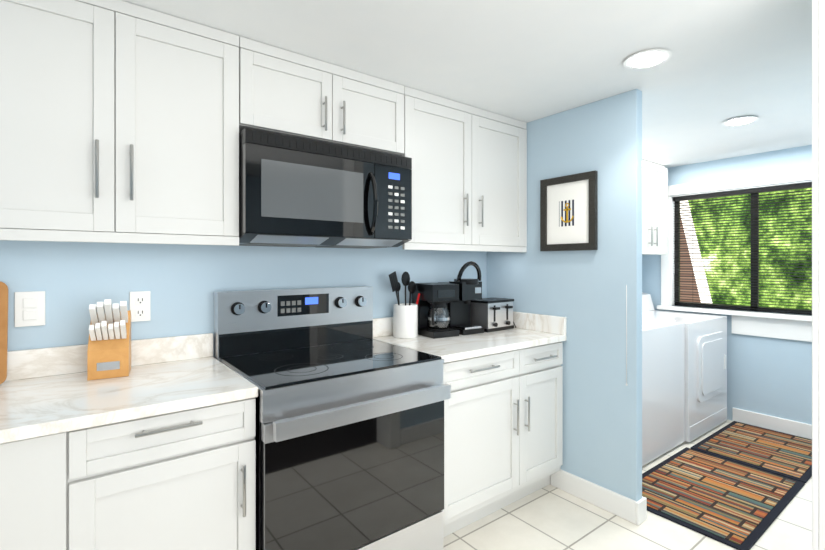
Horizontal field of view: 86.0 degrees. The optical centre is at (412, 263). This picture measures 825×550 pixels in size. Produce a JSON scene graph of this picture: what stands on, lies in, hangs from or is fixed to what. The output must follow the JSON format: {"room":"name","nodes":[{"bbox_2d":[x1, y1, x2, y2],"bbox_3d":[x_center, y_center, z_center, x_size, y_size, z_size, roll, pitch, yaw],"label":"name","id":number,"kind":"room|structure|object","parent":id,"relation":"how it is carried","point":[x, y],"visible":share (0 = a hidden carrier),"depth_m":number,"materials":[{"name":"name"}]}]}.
{"room":"kitchen","nodes":[
{"label":"kitchen","id":0,"kind":"room"},
{"bbox_2d":[0,240,486,356],"bbox_3d":[-0.037,0.220,2.748,5.870,2.243,0.100,0,0,-37],"label":"wall","id":1,"kind":"structure","parent":0,"point":[182,283],"depth_m":1.93,"materials":[{"name":"blue paint"}]},
{"bbox_2d":[15,291,44,326],"bbox_3d":[-1.408,0.168,1.629,0.086,0.128,0.010,0,0,-37],"label":"rocker light switch","id":2,"kind":"object","parent":1,"relation":"attached to","point":[30,308],"visible":1,"depth_m":1.63,"materials":[{"name":"white plastic"}]},
{"bbox_2d":[0,0,243,243],"bbox_3d":[-1.116,-0.502,1.638,0.822,0.795,0.350,0,0,-37],"label":"upper cabinet","id":3,"kind":"object","parent":1,"relation":"attached to","point":[121,121],"depth_m":1.50,"materials":[{"name":"white wood"}]},
{"bbox_2d":[130,291,150,321],"bbox_3d":[-1.132,0.179,1.839,0.074,0.124,0.010,0,0,-37],"label":"duplex electrical outlet","id":4,"kind":"object","parent":1,"relation":"attached to","point":[140,305],"visible":0.98,"depth_m":1.84,"materials":[{"name":"white plastic"}]},
{"bbox_2d":[244,38,407,155],"bbox_3d":[-0.467,-0.727,2.134,0.808,0.346,0.350,0,0,-37],"label":"upper cabinet","id":5,"kind":"object","parent":1,"relation":"attached to","point":[289,93],"depth_m":1.96,"materials":[{"name":"white wood"}]},
{"bbox_2d":[238,128,411,248],"bbox_3d":[-0.431,-0.300,2.086,0.804,0.441,0.469,0,0,-37],"label":"microwave","id":6,"kind":"object","parent":5,"relation":"attached to","point":[297,192],"visible":1,"depth_m":1.90,"materials":[{"name":"black plastic"}]},
{"bbox_2d":[401,87,526,251],"bbox_3d":[0.241,-0.502,2.675,0.970,0.795,0.350,0,0,-37],"label":"upper cabinet","id":7,"kind":"object","parent":1,"relation":"attached to","point":[469,169],"depth_m":2.50,"materials":[{"name":"white wood"}]},
{"bbox_2d":[642,159,667,254],"bbox_3d":[1.958,-0.489,3.986,0.716,0.822,0.349,0,0,-37],"label":"upper cabinet","id":8,"kind":"object","parent":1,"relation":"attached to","point":[654,208],"visible":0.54,"depth_m":3.89,"materials":[{"name":"white wood"}]},
{"bbox_2d":[122,0,811,167],"bbox_3d":[0.995,-0.932,1.397,5.870,0.060,3.500,0,0,-37],"label":"ceiling","id":9,"kind":"structure","parent":0,"point":[526,61],"depth_m":1.88,"materials":[{"name":"white paint"}]},
{"bbox_2d":[623,48,671,69],"bbox_3d":[1.030,-0.894,1.944,0.190,0.009,0.190,0,0,-37],"label":"recessed light","id":10,"kind":"object","parent":9,"relation":"in","point":[649,58],"visible":0.92,"depth_m":1.93,"materials":[{"name":"white plastic"}]},
{"bbox_2d":[722,116,758,125],"bbox_3d":[2.062,-0.894,2.785,0.190,0.009,0.190,0,0,-37],"label":"recessed light","id":11,"kind":"object","parent":9,"relation":"in","point":[741,120],"visible":1,"depth_m":2.77,"materials":[{"name":"white plastic"}]},
{"bbox_2d":[487,89,641,501],"bbox_3d":[0.863,0.220,2.715,0.060,2.243,1.046,0,0,-37],"label":"wall","id":12,"kind":"structure","parent":0,"point":[583,292],"depth_m":2.45,"materials":[{"name":"blue paint"}]},
{"bbox_2d":[540,170,597,250],"bbox_3d":[0.905,-0.292,2.584,0.024,0.437,0.362,0,0,-37],"label":"framed picture","id":13,"kind":"object","parent":12,"relation":"attached to","point":[568,212],"visible":1,"depth_m":2.57,"materials":[{"name":"black metal"}]},
{"bbox_2d":[551,469,643,524],"bbox_3d":[1.004,1.284,2.476,0.026,0.115,0.527,0,0,-37],"label":"baseboard","id":14,"kind":"structure","parent":12,"relation":"attached to","point":[625,508],"depth_m":2.42,"materials":[{"name":"white wood"}]},
{"bbox_2d":[626,285,627,385],"bbox_3d":[1.123,0.377,2.319,0.004,0.528,0.008,0,0,-37],"label":"cable","id":15,"kind":"object","parent":12,"relation":"attached to","point":[626,336],"visible":1,"depth_m":2.32,"materials":[{"name":"white plastic"}]},
{"bbox_2d":[444,420,811,549],"bbox_3d":[0.995,1.371,1.397,5.870,0.060,3.500,0,0,-37],"label":"floor","id":16,"kind":"structure","parent":0,"point":[549,517],"depth_m":2.23,"materials":[{"name":"beige tile"}]},
{"bbox_2d":[4,426,99,549],"bbox_3d":[-1.168,0.899,1.429,0.211,0.884,0.620,0,0,-37],"label":"base cabinet","id":17,"kind":"object","parent":16,"relation":"on","point":[52,482],"depth_m":1.19,"materials":[{"name":"white wood"}]},
{"bbox_2d":[100,398,255,549],"bbox_3d":[-0.929,0.899,1.611,0.509,0.884,0.620,0,0,-37],"label":"base cabinet","id":18,"kind":"object","parent":16,"relation":"on","point":[183,480],"depth_m":1.39,"materials":[{"name":"white wood"}]},
{"bbox_2d":[0,333,257,443],"bbox_3d":[-1.018,0.386,0.763,1.688,0.140,1.856,0,0,-37],"label":"countertop","id":19,"kind":"structure","parent":18,"relation":"on","point":[48,391],"depth_m":1.50,"materials":[{"name":"stone"}]},
{"bbox_2d":[0,281,8,383],"bbox_3d":[-1.523,0.241,1.464,0.270,0.358,0.065,0,0,-37],"label":"cutting board","id":20,"kind":"object","parent":19,"relation":"on","point":[4,290],"visible":0.98,"depth_m":1.54,"materials":[{"name":"brown wood"}]},
{"bbox_2d":[87,299,130,379],"bbox_3d":[-1.134,0.275,1.658,0.125,0.290,0.202,0,0,-29],"label":"knife block","id":21,"kind":"object","parent":19,"relation":"on","point":[109,349],"visible":1,"depth_m":1.62,"materials":[{"name":"brown wood"}]},
{"bbox_2d":[214,286,450,549],"bbox_3d":[-0.362,0.735,1.971,0.814,1.212,0.730,0,0,-37],"label":"electric range","id":22,"kind":"object","parent":16,"relation":"on","point":[349,437],"visible":1,"depth_m":1.78,"materials":[{"name":"black"}]},
{"bbox_2d":[443,342,562,536],"bbox_3d":[0.329,0.899,2.551,0.980,0.883,0.654,0,0,-37],"label":"base cabinet","id":23,"kind":"object","parent":16,"relation":"on","point":[503,429],"visible":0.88,"depth_m":2.29,"materials":[{"name":"white wood"}]},
{"bbox_2d":[373,311,565,362],"bbox_3d":[0.325,0.386,2.556,0.980,0.140,0.636,0,0,-37],"label":"countertop","id":24,"kind":"structure","parent":23,"relation":"on","point":[531,330],"depth_m":2.48,"materials":[{"name":"stone"}]},
{"bbox_2d":[389,271,419,338],"bbox_3d":[-0.057,0.232,2.525,0.228,0.376,0.142,0,0,-37],"label":"utensil crock","id":25,"kind":"object","parent":24,"relation":"on","point":[405,320],"visible":0.98,"depth_m":2.48,"materials":[{"name":"white ceramic"}]},
{"bbox_2d":[412,283,458,338],"bbox_3d":[0.131,0.270,2.599,0.199,0.300,0.242,0,0,-31],"label":"drip coffee maker","id":26,"kind":"object","parent":24,"relation":"on","point":[435,299],"visible":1,"depth_m":2.54,"materials":[{"name":"black plastic"}]},
{"bbox_2d":[438,261,483,334],"bbox_3d":[0.292,0.204,2.726,0.190,0.433,0.261,0,0,-37],"label":"coffee machine","id":27,"kind":"object","parent":24,"relation":"on","point":[460,308],"visible":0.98,"depth_m":2.66,"materials":[{"name":"black plastic"}]},
{"bbox_2d":[471,297,515,331],"bbox_3d":[0.511,0.325,2.831,0.271,0.190,0.201,0,0,-40],"label":"toaster","id":28,"kind":"object","parent":24,"relation":"on","point":[492,314],"visible":0.85,"depth_m":2.76,"materials":[{"name":"silver plastic"}]},
{"bbox_2d":[642,317,684,465],"bbox_3d":[1.508,0.803,3.340,0.723,1.074,0.725,0,0,-37],"label":"washer","id":29,"kind":"object","parent":16,"relation":"on","point":[663,386],"visible":0.23,"depth_m":3.06,"materials":[{"name":"white metal"}]},
{"bbox_2d":[642,292,726,441],"bbox_3d":[2.131,0.808,3.784,0.783,1.064,0.775,0,0,-37],"label":"dryer","id":30,"kind":"object","parent":16,"relation":"on","point":[705,373],"visible":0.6,"depth_m":3.45,"materials":[{"name":"white metal"}]},
{"bbox_2d":[642,447,804,549],"bbox_3d":[1.762,1.333,2.622,1.055,0.012,0.655,0,0,-37],"label":"rug","id":31,"kind":"object","parent":16,"relation":"on","point":[736,505],"visible":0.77,"depth_m":2.53,"materials":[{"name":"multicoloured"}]},
{"bbox_2d":[691,421,811,482],"bbox_3d":[2.557,1.333,3.216,0.890,0.012,0.635,0,0,-37],"label":"rug","id":32,"kind":"object","parent":16,"relation":"on","point":[778,453],"visible":0.88,"depth_m":3.16,"materials":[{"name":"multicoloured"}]},
{"bbox_2d":[642,145,811,424],"bbox_3d":[3.280,0.220,3.143,0.120,2.243,3.300,0,0,-37],"label":"wall","id":33,"kind":"structure","parent":0,"point":[769,376],"depth_m":3.62,"materials":[{"name":"blue paint"}]},
{"bbox_2d":[657,167,811,341],"bbox_3d":[2.882,-0.067,3.613,0.180,1.325,1.620,0,0,-37],"label":"window","id":34,"kind":"structure","parent":33,"relation":"in","point":[782,326],"depth_m":3.70,"materials":[{"name":"white"}]},
{"bbox_2d":[673,182,811,312],"bbox_3d":[2.877,-0.115,3.628,0.040,1.011,1.360,0,0,-37],"label":"window blinds","id":35,"kind":"object","parent":34,"relation":"attached to","point":[757,190],"visible":0.88,"depth_m":3.72,"materials":[{"name":"black plastic"}]},
{"bbox_2d":[732,408,811,438],"bbox_3d":[3.027,1.284,3.358,0.020,0.115,1.010,0,0,-37],"label":"baseboard","id":36,"kind":"structure","parent":33,"relation":"attached to","point":[787,426],"depth_m":3.53,"materials":[{"name":"white wood"}]},
{"bbox_3d":[2.345,0.220,2.101,2.630,2.243,0.120,0,0,-37],"label":"wall","id":37,"kind":"structure","parent":0,"visible":0},
{"bbox_2d":[812,0,824,549],"bbox_3d":[1.320,0.220,1.318,0.090,2.243,0.180,0,0,-37],"label":"door frame","id":38,"kind":"structure","parent":37,"relation":"attached to","point":[818,274],"depth_m":1.35,"materials":[{"name":"white wood"}]},
{"label":"outside","id":39,"kind":"structure","parent":0,"visible":0},
{"bbox_2d":[680,188,811,309],"bbox_3d":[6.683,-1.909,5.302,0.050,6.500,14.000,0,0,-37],"label":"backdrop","id":40,"kind":"structure","parent":39,"point":[799,277],"depth_m":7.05,"materials":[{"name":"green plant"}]}
]}

